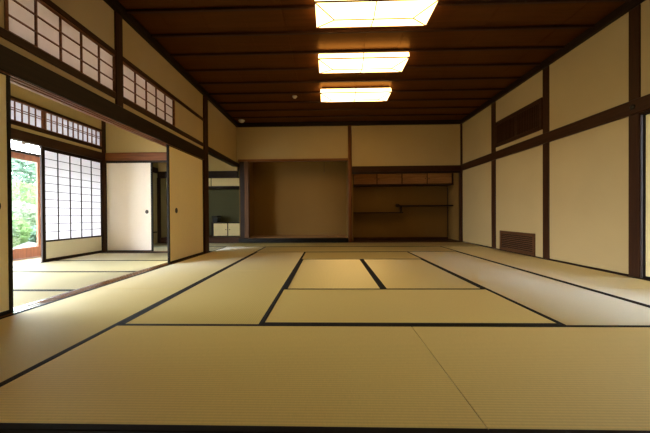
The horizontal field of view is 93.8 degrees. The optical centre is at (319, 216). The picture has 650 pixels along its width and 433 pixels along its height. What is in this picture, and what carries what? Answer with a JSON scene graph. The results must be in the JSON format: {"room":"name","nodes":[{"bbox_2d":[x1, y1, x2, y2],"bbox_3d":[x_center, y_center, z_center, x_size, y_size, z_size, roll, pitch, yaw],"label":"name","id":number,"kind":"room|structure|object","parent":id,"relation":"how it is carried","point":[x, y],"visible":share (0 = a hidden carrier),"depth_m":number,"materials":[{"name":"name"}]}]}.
{"room":"traditional dwelling","nodes":[
{"label":"traditional dwelling","id":0,"kind":"room"},
{"bbox_2d":[13,256,40,265],"bbox_3d":[-4.759,0.745,5.383,0.810,0.046,7.500,0,0,2],"label":"floor","id":1,"kind":"structure","parent":0,"point":[34,259],"depth_m":4.90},
{"bbox_2d":[11,83,166,243],"bbox_3d":[-4.316,-0.633,5.287,0.078,2.920,7.150,0,0,2],"label":"wall","id":2,"kind":"structure","parent":0,"point":[19,92],"depth_m":5.35,"materials":[{"name":"paint"}]},
{"bbox_2d":[11,99,44,129],"bbox_3d":[-4.333,-1.492,3.793,0.045,0.295,1.875,0,0,2],"label":"window","id":3,"kind":"structure","parent":2,"relation":"in","point":[21,112],"depth_m":4.48,"materials":[{"name":"paper"}]},
{"bbox_2d":[11,120,101,149],"bbox_3d":[-4.351,-1.316,3.825,0.096,0.057,4.235,0,0,2],"label":"trim","id":4,"kind":"structure","parent":2,"relation":"attached to","point":[13,122],"depth_m":4.88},
{"bbox_2d":[11,96,101,131],"bbox_3d":[-4.353,-1.660,3.823,0.096,0.040,4.235,0,0,2],"label":"trim","id":5,"kind":"structure","parent":2,"relation":"attached to","point":[12,97],"depth_m":4.87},
{"bbox_2d":[11,128,102,159],"bbox_3d":[-4.349,-1.158,3.826,0.096,0.150,4.235,0,0,2],"label":"trim","id":6,"kind":"structure","parent":2,"relation":"attached to","point":[16,135],"depth_m":4.84,"materials":[{"name":"wood"}]},
{"bbox_2d":[13,252,103,267],"bbox_3d":[-4.332,0.741,4.164,0.110,0.058,3.585,0,0,2],"label":"trim","id":7,"kind":"structure","parent":2,"relation":"attached to","point":[101,252],"depth_m":4.68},
{"bbox_2d":[40,146,102,261],"bbox_3d":[-4.281,-0.194,5.318,0.030,1.793,1.258,0,0,2],"label":"screen","id":8,"kind":"object","parent":7,"relation":"on","point":[71,201],"visible":1,"depth_m":5.21,"materials":[{"name":"paper"}]},
{"bbox_2d":[44,111,101,146],"bbox_3d":[-4.292,-1.503,5.341,0.045,0.295,1.192,0,0,2],"label":"window","id":9,"kind":"structure","parent":2,"relation":"in","point":[54,123],"depth_m":5.26,"materials":[{"name":"paper"}]},
{"bbox_2d":[157,178,160,242],"bbox_3d":[-4.170,-0.156,7.882,0.072,1.690,0.060,0,0,2],"label":"trim","id":10,"kind":"structure","parent":2,"relation":"attached to","point":[158,179],"depth_m":7.85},
{"bbox_2d":[0,0,238,162],"bbox_3d":[-2.298,-0.763,3.107,0.081,3.185,9.900,0,0,2],"label":"wall","id":11,"kind":"structure","parent":0,"point":[97,16],"depth_m":4.07,"materials":[{"name":"paint"}]},
{"bbox_2d":[0,27,115,98],"bbox_3d":[-2.320,-1.317,2.159,0.104,0.066,2.373,0,0,2],"label":"trim","id":12,"kind":"structure","parent":11,"relation":"attached to","point":[4,33],"depth_m":2.56,"materials":[{"name":"wood"}]},
{"bbox_2d":[4,0,115,92],"bbox_3d":[-2.285,-1.561,2.783,0.045,0.412,1.165,0,0,2],"label":"window","id":13,"kind":"structure","parent":11,"relation":"in","point":[35,22],"depth_m":2.67,"materials":[{"name":"paper"}]},
{"bbox_2d":[42,0,115,54],"bbox_3d":[-2.323,-1.788,2.156,0.104,0.052,2.373,0,0,2],"label":"trim","id":14,"kind":"structure","parent":11,"relation":"attached to","point":[50,3],"depth_m":2.84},
{"bbox_2d":[0,253,203,317],"bbox_3d":[-2.292,0.733,3.354,0.130,0.058,4.735,0,0,2],"label":"trim","id":15,"kind":"structure","parent":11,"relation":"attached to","point":[63,295],"depth_m":2.91,"materials":[{"name":"brown wood"}]},
{"bbox_2d":[0,72,13,315],"bbox_3d":[-2.308,-0.164,1.628,0.031,1.758,1.245,0,0,2],"label":"screen","id":16,"kind":"object","parent":15,"relation":"on","point":[6,234],"visible":0.93,"depth_m":2.21,"materials":[{"name":"paper"}]},
{"bbox_2d":[166,144,203,263],"bbox_3d":[-2.216,-0.188,5.089,0.031,1.758,1.250,0,0,2],"label":"screen","id":17,"kind":"object","parent":15,"relation":"on","point":[185,197],"visible":0.98,"depth_m":4.95,"materials":[{"name":"paper"}]},
{"bbox_2d":[0,44,204,159],"bbox_3d":[-2.243,-1.139,3.275,0.036,0.178,4.865,0,0,2],"label":"trim","id":18,"kind":"structure","parent":11,"relation":"attached to","point":[13,63],"depth_m":2.84,"materials":[{"name":"wood"}]},
{"bbox_2d":[114,11,122,107],"bbox_3d":[-2.294,-1.744,3.399,0.116,1.032,0.112,0,0,2],"label":"trim","id":19,"kind":"structure","parent":11,"relation":"attached to","point":[118,27],"depth_m":3.38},
{"bbox_2d":[104,252,166,252],"bbox_3d":[-3.255,0.724,5.908,1.930,0.055,0.160,0,0,2],"label":"trim","id":20,"kind":"structure","parent":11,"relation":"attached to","point":[104,252],"depth_m":5.90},
{"bbox_2d":[106,160,165,162],"bbox_3d":[-3.264,-1.089,6.016,1.930,0.032,0.080,0,0,2],"label":"trim","id":21,"kind":"structure","parent":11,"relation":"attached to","point":[153,161],"depth_m":5.99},
{"bbox_2d":[123,62,174,125],"bbox_3d":[-2.252,-1.570,4.050,0.045,0.412,1.200,0,0,2],"label":"window","id":22,"kind":"structure","parent":11,"relation":"in","point":[137,89],"depth_m":3.96,"materials":[{"name":"paper"}]},
{"bbox_2d":[123,97,203,146],"bbox_3d":[-2.256,-1.334,4.583,0.104,0.066,2.252,0,0,2],"label":"trim","id":23,"kind":"structure","parent":11,"relation":"attached to","point":[127,102],"depth_m":4.17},
{"bbox_2d":[123,57,203,120],"bbox_3d":[-2.259,-1.805,4.580,0.104,0.052,2.252,0,0,2],"label":"trim","id":24,"kind":"structure","parent":11,"relation":"attached to","point":[125,60],"depth_m":4.20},
{"bbox_2d":[103,0,237,126],"bbox_3d":[-2.244,-2.307,2.994,0.065,0.098,9.700,0,0,2],"label":"trim","id":25,"kind":"structure","parent":11,"relation":"attached to","point":[115,5],"depth_m":4.21,"materials":[{"name":"wood"}]},
{"bbox_2d":[157,171,237,177],"bbox_3d":[-3.164,-1.088,7.867,2.070,0.160,0.085,0,0,2],"label":"trim","id":26,"kind":"structure","parent":11,"relation":"attached to","point":[212,174],"depth_m":7.81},
{"bbox_2d":[203,95,208,252],"bbox_3d":[-2.231,-0.793,5.807,0.142,2.967,0.188,0,0,2],"label":"trim","id":27,"kind":"structure","parent":11,"relation":"attached to","point":[205,100],"depth_m":5.77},
{"bbox_2d":[208,146,238,167],"bbox_3d":[-2.201,-1.324,6.974,0.126,0.098,2.155,0,0,2],"label":"trim","id":28,"kind":"structure","parent":11,"relation":"attached to","point":[212,152],"depth_m":6.76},
{"bbox_2d":[106,123,165,152],"bbox_3d":[-3.262,-1.680,6.018,1.980,0.850,0.058,0,0,2],"label":"wall","id":29,"kind":"structure","parent":0,"point":[118,140],"depth_m":6.01,"materials":[{"name":"paint"}]},
{"bbox_2d":[101,120,106,251],"bbox_3d":[-4.287,-0.698,5.983,0.120,2.800,0.075,0,0,2],"label":"trim","id":30,"kind":"structure","parent":29,"relation":"attached to","point":[103,124],"depth_m":5.96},
{"bbox_2d":[105,152,165,160],"bbox_3d":[-3.264,-1.182,6.010,1.930,0.155,0.100,0,0,2],"label":"trim","id":31,"kind":"structure","parent":29,"relation":"attached to","point":[139,156],"depth_m":5.97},
{"bbox_2d":[157,154,237,171],"bbox_3d":[-3.168,-1.638,7.865,2.070,0.960,0.060,0,0,2],"label":"wall","id":32,"kind":"structure","parent":0,"point":[214,164],"depth_m":7.83,"materials":[{"name":"paint"}]},
{"bbox_2d":[209,168,239,234],"bbox_3d":[-3.176,-0.664,8.823,2.170,2.920,0.080,0,0,2],"label":"wall","id":33,"kind":"structure","parent":0,"point":[224,203],"depth_m":8.77,"materials":[{"name":"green paint"}]},
{"bbox_2d":[209,177,238,189],"bbox_3d":[-3.076,-0.928,8.536,1.930,0.310,0.404,0,0,2],"label":"upper cabinet","id":34,"kind":"object","parent":33,"relation":"attached to","point":[224,182],"visible":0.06,"depth_m":8.33,"materials":[{"name":"wood"}]},
{"bbox_2d":[211,222,239,235],"bbox_3d":[-2.538,0.345,8.531,0.870,0.374,0.404,0,0,2],"label":"cabinet","id":35,"kind":"object","parent":33,"relation":"attached to","point":[217,228],"visible":0.7,"depth_m":8.34,"materials":[{"name":"wood"}]},
{"bbox_2d":[212,216,220,221],"bbox_3d":[-2.899,0.071,8.520,0.181,0.178,0.270,0,0,2],"label":"box","id":36,"kind":"object","parent":35,"relation":"on","point":[214,218],"visible":0.94,"depth_m":8.40,"materials":[{"name":"black"}]},
{"bbox_2d":[239,161,447,240],"bbox_3d":[0.785,-0.766,8.282,5.780,3.080,0.890,0,0,2],"label":"wall","id":37,"kind":"structure","parent":0,"point":[287,198],"depth_m":8.64,"materials":[{"name":"brown paint"}]},
{"bbox_2d":[160,235,239,242],"bbox_3d":[-3.078,0.634,8.315,2.078,0.190,0.948,0,0,2],"label":"trim","id":38,"kind":"structure","parent":37,"relation":"attached to","point":[212,239],"depth_m":7.83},
{"bbox_2d":[240,162,244,238],"bbox_3d":[-1.993,-0.365,7.857,0.109,2.080,0.112,0,0,2],"label":"trim","id":39,"kind":"structure","parent":37,"relation":"attached to","point":[242,215],"depth_m":7.80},
{"bbox_2d":[244,162,249,237],"bbox_3d":[-1.884,-0.428,7.874,0.106,1.955,0.152,0,0,2],"label":"trim","id":40,"kind":"structure","parent":37,"relation":"attached to","point":[246,164],"depth_m":7.80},
{"bbox_2d":[239,238,347,242],"bbox_3d":[-0.683,0.611,7.821,2.812,0.112,0.104,0,0,2],"label":"trim","id":41,"kind":"structure","parent":37,"relation":"attached to","point":[246,240],"depth_m":7.77,"materials":[{"name":"black paint"}]},
{"bbox_2d":[250,235,347,237],"bbox_3d":[-0.577,0.602,8.274,2.650,0.122,0.807,0,0,2],"label":"trim","id":42,"kind":"structure","parent":37,"relation":"attached to","point":[269,236],"depth_m":8.20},
{"bbox_2d":[354,237,447,238],"bbox_3d":[2.251,0.606,8.593,2.716,0.037,0.020,0,0,2],"label":"trim","id":43,"kind":"structure","parent":37,"relation":"attached to","point":[354,237],"depth_m":8.59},
{"bbox_2d":[353,173,452,186],"bbox_3d":[2.233,-1.032,8.390,2.709,0.368,0.394,0,0,2],"label":"upper cabinet","id":44,"kind":"object","parent":37,"relation":"attached to","point":[414,179],"visible":0.75,"depth_m":8.21,"materials":[{"name":"brown wood"}]},
{"bbox_2d":[353,204,452,213],"bbox_3d":[2.239,-0.216,8.398,2.709,0.250,0.392,0,0,2],"label":"shelf","id":45,"kind":"object","parent":37,"relation":"attached to","point":[396,205],"visible":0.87,"depth_m":8.22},
{"bbox_2d":[352,238,460,241],"bbox_3d":[2.214,0.662,8.146,2.786,0.068,0.917,0,0,2],"label":"trim","id":46,"kind":"structure","parent":37,"relation":"attached to","point":[425,239],"depth_m":7.98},
{"bbox_2d":[236,124,459,165],"bbox_3d":[0.723,-1.825,7.775,5.736,1.165,0.088,0,0,2],"label":"wall","id":47,"kind":"structure","parent":0,"point":[375,145],"depth_m":7.72,"materials":[{"name":"paint"}]},
{"bbox_2d":[238,158,347,161],"bbox_3d":[-0.694,-1.442,7.811,2.817,0.058,0.116,0,0,2],"label":"trim","id":48,"kind":"structure","parent":47,"relation":"attached to","point":[324,159],"depth_m":7.76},
{"bbox_2d":[238,120,460,126],"bbox_3d":[0.718,-2.355,7.708,5.606,0.103,0.075,0,0,2],"label":"trim","id":49,"kind":"structure","parent":47,"relation":"attached to","point":[394,122],"depth_m":7.67,"materials":[{"name":"wood"}]},
{"bbox_2d":[348,126,351,241],"bbox_3d":[0.767,-0.826,7.760,0.104,2.967,0.104,0,0,2],"label":"trim","id":50,"kind":"structure","parent":47,"relation":"attached to","point":[349,127],"depth_m":7.72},
{"bbox_2d":[352,171,459,173],"bbox_3d":[2.179,-1.117,7.715,2.721,0.048,0.060,0,0,2],"label":"trim","id":51,"kind":"structure","parent":47,"relation":"attached to","point":[394,172],"depth_m":7.69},
{"bbox_2d":[352,165,460,171],"bbox_3d":[2.179,-1.211,7.724,2.721,0.140,0.102,0,0,2],"label":"trim","id":52,"kind":"structure","parent":47,"relation":"attached to","point":[432,167],"depth_m":7.67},
{"bbox_2d":[118,0,624,122],"bbox_3d":[0.588,-2.403,2.944,5.950,0.062,9.750,0,0,2],"label":"ceiling","id":53,"kind":"structure","parent":0,"point":[590,12],"depth_m":4.26,"materials":[{"name":"brown wood"}]},
{"bbox_2d":[232,113,468,118],"bbox_3d":[0.707,-2.385,7.221,5.680,0.032,0.032,0,0,2],"label":"trim","id":54,"kind":"structure","parent":53,"relation":"attached to","point":[463,113],"depth_m":7.21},
{"bbox_2d":[226,106,479,111],"bbox_3d":[0.694,-2.382,6.744,5.680,0.032,0.032,0,0,2],"label":"trim","id":55,"kind":"structure","parent":53,"relation":"attached to","point":[458,106],"depth_m":6.73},
{"bbox_2d":[218,98,490,103],"bbox_3d":[0.681,-2.379,6.266,5.680,0.032,0.032,0,0,2],"label":"trim","id":56,"kind":"structure","parent":53,"relation":"attached to","point":[448,99],"depth_m":6.26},
{"bbox_2d":[320,86,391,101],"bbox_3d":[0.663,-2.306,5.799,1.314,0.173,0.458,0,0,2],"label":"ceiling lamp","id":57,"kind":"object","parent":53,"relation":"attached to","point":[379,93],"visible":1,"depth_m":5.64,"materials":[{"name":"plastic"}]},
{"bbox_2d":[209,88,504,94],"bbox_3d":[0.669,-2.376,5.788,5.680,0.032,0.032,0,0,2],"label":"trim","id":58,"kind":"structure","parent":53,"relation":"attached to","point":[477,89],"depth_m":5.76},
{"bbox_2d":[198,76,520,84],"bbox_3d":[0.656,-2.372,5.310,5.680,0.032,0.032,0,0,2],"label":"trim","id":59,"kind":"structure","parent":53,"relation":"attached to","point":[518,77],"depth_m":5.30,"materials":[{"name":"wood"}]},
{"bbox_2d":[186,63,540,71],"bbox_3d":[0.643,-2.369,4.832,5.680,0.032,0.032,0,0,2],"label":"trim","id":60,"kind":"structure","parent":53,"relation":"attached to","point":[492,64],"depth_m":4.81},
{"bbox_2d":[318,52,409,73],"bbox_3d":[0.631,-2.298,4.569,1.314,0.173,0.458,0,0,2],"label":"ceiling lamp","id":61,"kind":"object","parent":53,"relation":"attached to","point":[387,62],"visible":1,"depth_m":4.44,"materials":[{"name":"plastic"}]},
{"bbox_2d":[170,46,564,56],"bbox_3d":[0.631,-2.365,4.354,5.680,0.032,0.032,0,0,2],"label":"trim","id":62,"kind":"structure","parent":53,"relation":"attached to","point":[519,47],"depth_m":4.34,"materials":[{"name":"wood"}]},
{"bbox_2d":[151,24,593,37],"bbox_3d":[0.618,-2.362,3.877,5.680,0.032,0.032,0,0,2],"label":"trim","id":63,"kind":"structure","parent":53,"relation":"attached to","point":[584,25],"depth_m":3.86,"materials":[{"name":"wood"}]},
{"bbox_2d":[314,0,439,28],"bbox_3d":[0.600,-2.289,3.400,1.314,0.173,0.458,0,0,2],"label":"ceiling lamp","id":64,"kind":"object","parent":53,"relation":"attached to","point":[329,14],"visible":1,"depth_m":3.33,"materials":[{"name":"plastic"}]},
{"bbox_2d":[127,0,631,13],"bbox_3d":[0.606,-2.359,3.399,5.680,0.032,0.032,0,0,2],"label":"trim","id":65,"kind":"structure","parent":53,"relation":"attached to","point":[486,2],"depth_m":3.41,"materials":[{"name":"wood"}]},
{"bbox_2d":[448,0,649,277],"bbox_3d":[3.505,-0.803,3.328,0.092,3.185,10.650,0,0,2],"label":"wall","id":66,"kind":"structure","parent":0,"point":[589,169],"depth_m":4.22,"materials":[{"name":"paint"}]},
{"bbox_2d":[447,187,447,236],"bbox_3d":[3.593,-0.119,8.549,0.016,1.395,0.027,0,0,2],"label":"trim","id":67,"kind":"structure","parent":66,"relation":"attached to","point":[447,187],"depth_m":8.54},
{"bbox_2d":[459,124,462,241],"bbox_3d":[3.589,-0.844,7.705,0.095,2.967,0.130,0,0,2],"label":"trim","id":68,"kind":"structure","parent":66,"relation":"attached to","point":[461,138],"depth_m":7.65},
{"bbox_2d":[491,101,495,247],"bbox_3d":[3.567,-0.834,6.203,0.060,2.967,0.158,0,0,2],"label":"trim","id":69,"kind":"structure","parent":66,"relation":"attached to","point":[493,105],"depth_m":6.20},
{"bbox_2d":[500,230,534,255],"bbox_3d":[3.526,0.461,5.470,0.022,0.368,1.007,0,0,2],"label":"air vent","id":70,"kind":"object","parent":66,"relation":"in","point":[518,242],"visible":1,"depth_m":5.40,"materials":[{"name":"black"}]},
{"bbox_2d":[501,233,531,252],"bbox_3d":[3.528,0.461,5.470,0.010,0.268,0.907,0,0,2],"label":"grille","id":71,"kind":"object","parent":70,"relation":"attached to","point":[516,242],"depth_m":5.43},
{"bbox_2d":[495,97,542,147],"bbox_3d":[3.512,-1.627,5.449,0.022,0.505,1.334,0,0,2],"label":"air vent","id":72,"kind":"object","parent":66,"relation":"in","point":[527,120],"visible":1,"depth_m":5.31,"materials":[{"name":"black"}]},
{"bbox_2d":[497,104,538,143],"bbox_3d":[3.514,-1.627,5.449,0.010,0.369,1.198,0,0,2],"label":"grille","id":73,"kind":"object","parent":72,"relation":"attached to","point":[525,121],"depth_m":5.36,"materials":[{"name":"wood"}]},
{"bbox_2d":[543,66,549,258],"bbox_3d":[3.527,-0.823,4.713,0.060,2.967,0.140,0,0,2],"label":"trim","id":74,"kind":"structure","parent":66,"relation":"attached to","point":[546,110],"depth_m":4.69,"materials":[{"name":"wood"}]},
{"bbox_2d":[461,0,644,123],"bbox_3d":[3.425,-2.342,2.844,0.065,0.098,9.700,0,0,2],"label":"trim","id":75,"kind":"structure","parent":66,"relation":"attached to","point":[625,7],"depth_m":4.23,"materials":[{"name":"wood"}]},
{"bbox_2d":[461,94,649,169],"bbox_3d":[3.438,-1.200,2.819,0.054,0.157,9.635,0,0,2],"label":"trim","id":76,"kind":"structure","parent":66,"relation":"attached to","point":[641,104],"depth_m":4.13,"materials":[{"name":"brown wood"}]},
{"bbox_2d":[549,259,628,275],"bbox_3d":[3.493,0.656,4.041,0.016,0.018,1.225,0,0,2],"label":"trim","id":77,"kind":"structure","parent":66,"relation":"attached to","point":[549,259],"depth_m":3.88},
{"bbox_2d":[629,4,642,277],"bbox_3d":[3.511,-0.814,3.353,0.100,2.967,0.130,0,0,2],"label":"trim","id":78,"kind":"structure","parent":66,"relation":"attached to","point":[636,120],"depth_m":3.33,"materials":[{"name":"wood"}]},
{"bbox_3d":[-0.801,0.756,3.578,8.800,0.120,10.900,0,0,2],"label":"floor","id":79,"kind":"structure","parent":0,"visible":0},
{"bbox_2d":[13,290,71,307],"bbox_3d":[-3.351,0.747,2.477,1.934,0.056,0.953,0,0,2],"label":"mat","id":80,"kind":"object","parent":79,"relation":"on","point":[20,297],"visible":0.42,"depth_m":2.75,"materials":[{"name":"beige wicker"}]},
{"bbox_2d":[13,272,132,289],"bbox_3d":[-3.326,0.741,3.432,1.934,0.056,0.953,0,0,2],"label":"mat","id":81,"kind":"object","parent":79,"relation":"on","point":[21,280],"visible":0.47,"depth_m":3.44,"materials":[{"name":"beige wicker"}]},
{"bbox_2d":[13,260,166,271],"bbox_3d":[-3.300,0.734,4.387,1.934,0.056,0.953,0,0,2],"label":"mat","id":82,"kind":"object","parent":79,"relation":"on","point":[99,265],"visible":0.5,"depth_m":4.32,"materials":[{"name":"beige wicker"}]},
{"bbox_2d":[0,289,184,386],"bbox_3d":[-1.793,0.740,2.012,0.933,0.056,1.939,0,0,2],"label":"mat","id":83,"kind":"object","parent":79,"relation":"on","point":[31,338],"visible":0.68,"depth_m":2.03,"materials":[{"name":"beige wicker"}]},
{"bbox_2d":[0,430,220,432],"bbox_3d":[-0.408,0.741,0.542,1.908,0.056,0.922,0,0,2],"label":"mat","id":84,"kind":"object","parent":79,"relation":"on","point":[1,431],"visible":1,"depth_m":1.01,"materials":[{"name":"black fabric"}]},
{"bbox_2d":[56,253,166,260],"bbox_3d":[-3.275,0.727,5.345,1.934,0.056,0.961,0,0,2],"label":"mat","id":85,"kind":"object","parent":79,"relation":"on","point":[100,256],"visible":0.41,"depth_m":5.24,"materials":[{"name":"beige wicker"}]},
{"bbox_2d":[93,259,241,288],"bbox_3d":[-1.742,0.727,3.936,0.933,0.056,1.908,0,0,2],"label":"mat","id":86,"kind":"object","parent":79,"relation":"on","point":[184,274],"visible":0.61,"depth_m":3.57,"materials":[{"name":"beige wicker"}]},
{"bbox_2d":[154,246,225,251],"bbox_3d":[-3.178,0.719,6.512,2.066,0.056,0.878,0,0,2],"label":"mat","id":87,"kind":"object","parent":79,"relation":"on","point":[211,248],"visible":0.12,"depth_m":6.59,"materials":[{"name":"beige wicker"}]},
{"bbox_2d":[154,243,235,246],"bbox_3d":[-3.155,0.713,7.394,2.066,0.056,0.883,0,0,2],"label":"mat","id":88,"kind":"object","parent":79,"relation":"on","point":[157,244],"visible":0.38,"depth_m":7.41,"materials":[{"name":"beige wicker"}]},
{"bbox_2d":[121,270,294,323],"bbox_3d":[-0.822,0.728,2.957,0.953,0.056,1.908,0,0,2],"label":"mat","id":89,"kind":"object","parent":79,"relation":"on","point":[224,297],"visible":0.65,"depth_m":2.54,"materials":[{"name":"beige wicker"}]},
{"bbox_2d":[185,247,264,259],"bbox_3d":[-1.691,0.714,5.846,0.933,0.056,1.908,0,0,2],"label":"mat","id":90,"kind":"object","parent":79,"relation":"on","point":[225,253],"visible":0.59,"depth_m":5.54,"materials":[{"name":"beige wicker"}]},
{"bbox_2d":[0,324,490,432],"bbox_3d":[-0.383,0.735,1.497,1.908,0.056,0.984,0,0,2],"label":"mat","id":91,"kind":"object","parent":79,"relation":"on","point":[223,378],"visible":0.99,"depth_m":1.28,"materials":[{"name":"beige wicker"}]},
{"bbox_2d":[223,252,305,270],"bbox_3d":[-0.772,0.714,4.866,0.953,0.056,1.908,0,0,2],"label":"mat","id":92,"kind":"object","parent":79,"relation":"on","point":[258,261],"visible":0.67,"depth_m":4.57,"materials":[{"name":"beige wicker"}]},
{"bbox_2d":[227,243,311,246],"bbox_3d":[-1.167,0.701,7.284,1.906,0.056,0.991,0,0,2],"label":"mat","id":93,"kind":"object","parent":79,"relation":"on","point":[236,244],"visible":0.61,"depth_m":7.14,"materials":[{"name":"beige wicker"}]},
{"bbox_2d":[258,246,355,251],"bbox_3d":[-0.256,0.701,6.285,1.908,0.056,0.953,0,0,2],"label":"mat","id":94,"kind":"object","parent":79,"relation":"on","point":[349,248],"visible":0.66,"depth_m":6.22,"materials":[{"name":"beige wicker"}]},
{"bbox_2d":[284,259,382,288],"bbox_3d":[0.158,0.715,3.886,0.953,0.056,1.908,0,0,2],"label":"mat","id":95,"kind":"object","parent":79,"relation":"on","point":[310,273],"visible":0.77,"depth_m":3.55,"materials":[{"name":"beige wicker"}]},
{"bbox_2d":[310,242,393,246],"bbox_3d":[0.741,0.689,7.230,1.908,0.056,0.984,0,0,2],"label":"mat","id":96,"kind":"object","parent":79,"relation":"on","point":[321,244],"visible":0.74,"depth_m":7.22,"materials":[{"name":"beige wicker"}]},
{"bbox_2d":[302,252,420,258],"bbox_3d":[0.673,0.702,5.305,1.908,0.056,0.953,0,0,2],"label":"mat","id":97,"kind":"object","parent":79,"relation":"on","point":[308,255],"visible":0.64,"depth_m":5.26,"materials":[{"name":"beige wicker"}]},
{"bbox_2d":[352,246,455,251],"bbox_3d":[1.653,0.689,6.235,1.908,0.056,0.953,0,0,2],"label":"mat","id":98,"kind":"object","parent":79,"relation":"on","point":[356,248],"visible":0.61,"depth_m":6.16,"materials":[{"name":"beige wicker"}]},
{"bbox_2d":[264,289,559,324],"bbox_3d":[0.597,0.722,2.441,1.908,0.056,0.953,0,0,2],"label":"mat","id":99,"kind":"object","parent":79,"relation":"on","point":[294,306],"visible":0.74,"depth_m":2.31,"materials":[{"name":"beige wicker"}]},
{"bbox_2d":[362,259,483,288],"bbox_3d":[1.112,0.709,3.861,0.953,0.056,1.908,0,0,2],"label":"mat","id":100,"kind":"object","parent":79,"relation":"on","point":[390,273],"visible":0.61,"depth_m":3.52,"materials":[{"name":"beige wicker"}]},
{"bbox_2d":[388,242,478,245],"bbox_3d":[2.633,0.677,7.180,1.872,0.056,0.984,0,0,2],"label":"mat","id":101,"kind":"object","parent":79,"relation":"on","point":[392,243],"visible":0.52,"depth_m":7.13,"materials":[{"name":"beige wicker"}]},
{"bbox_2d":[408,251,519,269],"bbox_3d":[2.092,0.696,4.790,0.953,0.056,1.908,0,0,2],"label":"mat","id":102,"kind":"object","parent":79,"relation":"on","point":[456,260],"visible":0.57,"depth_m":4.53,"materials":[{"name":"beige wicker"}]},
{"bbox_2d":[440,246,542,258],"bbox_3d":[3.063,0.684,5.720,0.934,0.056,1.908,0,0,2],"label":"mat","id":103,"kind":"object","parent":79,"relation":"on","point":[483,252],"visible":0.57,"depth_m":5.44,"materials":[{"name":"beige wicker"}]},
{"bbox_2d":[411,325,649,432],"bbox_3d":[1.526,0.723,1.446,1.908,0.056,0.984,0,0,2],"label":"mat","id":104,"kind":"object","parent":79,"relation":"on","point":[515,378],"visible":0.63,"depth_m":1.36,"materials":[{"name":"beige wicker"}]},
{"bbox_2d":[446,270,649,324],"bbox_3d":[2.042,0.710,2.881,0.953,0.056,1.908,0,0,2],"label":"mat","id":105,"kind":"object","parent":79,"relation":"on","point":[562,303],"visible":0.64,"depth_m":2.53,"materials":[{"name":"beige wicker"}]},
{"bbox_2d":[486,259,649,288],"bbox_3d":[3.012,0.697,3.810,0.934,0.056,1.908,0,0,2],"label":"mat","id":106,"kind":"object","parent":79,"relation":"on","point":[589,278],"visible":0.61,"depth_m":3.52,"materials":[{"name":"beige wicker"}]},
{"bbox_2d":[590,289,649,305],"bbox_3d":[2.961,0.710,1.886,0.934,0.056,1.939,0,0,2],"label":"mat","id":107,"kind":"object","parent":79,"relation":"on","point":[641,296],"visible":0.48,"depth_m":2.66,"materials":[{"name":"beige wicker"}]},
{"bbox_3d":[-3.252,0.721,6.028,1.930,0.058,0.080,0,0,2],"label":"trim","id":108,"kind":"structure","parent":79,"relation":"on","visible":0},
{"bbox_2d":[106,162,153,251],"bbox_3d":[-3.779,-0.187,6.027,0.948,1.764,0.031,0,0,2],"label":"sliding door","id":109,"kind":"structure","parent":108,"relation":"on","point":[129,185],"depth_m":6.02,"materials":[{"name":"paper"}]},
{"bbox_3d":[-3.797,-0.671,1.656,2.830,2.800,0.080,0,0,2],"label":"wall","id":110,"kind":"structure","parent":0,"visible":0},
{"bbox_2d":[11,149,39,156],"bbox_3d":[-5.116,-1.099,5.380,0.100,0.042,7.500,0,0,2],"label":"trim","id":111,"kind":"structure","parent":110,"relation":"attached to","point":[12,150],"depth_m":5.24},
{"label":"outside","id":112,"kind":"structure","parent":0,"visible":0},
{"bbox_3d":[-19.101,0.623,9.513,28.000,1.290,28.000,0,0,2],"label":"ground","id":113,"kind":"structure","parent":112,"visible":0},
{"bbox_2d":[12,214,32,247],"bbox_3d":[-9.366,0.508,8.650,1.773,1.432,1.769,0,0,2],"label":"shrub","id":114,"kind":"object","parent":113,"relation":"on","point":[21,230],"visible":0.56,"depth_m":8.80,"materials":[{"name":"green plant"}]},
{"bbox_2d":[12,158,35,203],"bbox_3d":[-21.969,-1.998,21.049,7.001,5.174,7.119,0,0,2],"label":"tree","id":115,"kind":"object","parent":113,"relation":"on","point":[28,176],"visible":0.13,"depth_m":19.93,"materials":[{"name":"green plant"}]},
{"bbox_2d":[12,180,35,216],"bbox_3d":[-14.134,-0.348,13.887,3.654,2.616,3.700,0,0,2],"label":"shrub","id":116,"kind":"object","parent":113,"relation":"on","point":[16,185],"visible":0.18,"depth_m":13.60,"materials":[{"name":"green plant"}]},
{"bbox_2d":[12,200,36,226],"bbox_3d":[-11.503,0.247,11.312,2.330,1.726,2.325,0,0,5],"label":"shrub","id":117,"kind":"object","parent":113,"relation":"on","point":[24,209],"visible":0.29,"depth_m":11.13,"materials":[{"name":"green plant"}]},
{"bbox_2d":[13,242,36,248],"bbox_3d":[-7.912,1.020,8.220,1.159,0.681,0.942,0,0,2],"label":"garden stone","id":118,"kind":"object","parent":113,"relation":"on","point":[27,244],"visible":0.08,"depth_m":8.08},
{"bbox_2d":[28,225,36,242],"bbox_3d":[-9.604,0.694,10.859,1.588,1.005,1.535,0,0,2],"label":"shrub","id":119,"kind":"object","parent":113,"relation":"on","point":[33,235],"visible":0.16,"depth_m":10.21,"materials":[{"name":"plant"}]},
{"bbox_3d":[3.487,0.704,2.081,0.100,0.059,2.435,0,0,2],"label":"trim","id":120,"kind":"structure","parent":0,"visible":0},
{"bbox_2d":[643,113,649,278],"bbox_3d":[3.482,-0.215,2.675,0.030,1.771,1.215,0,0,2],"label":"screen","id":121,"kind":"object","parent":120,"relation":"on","point":[646,118],"visible":0.97,"depth_m":3.25,"materials":[{"name":"paper"}]},
{"bbox_3d":[-5.104,0.814,5.393,0.100,0.196,7.500,0,0,2],"label":"trim","id":122,"kind":"structure","parent":0,"visible":0},
{"bbox_2d":[11,152,40,259],"bbox_3d":[-5.103,-0.177,4.903,0.036,1.785,1.335,0,0,2],"label":"door","id":123,"kind":"structure","parent":122,"relation":"on","point":[18,253],"depth_m":5.45,"materials":[{"name":"brown wood"}]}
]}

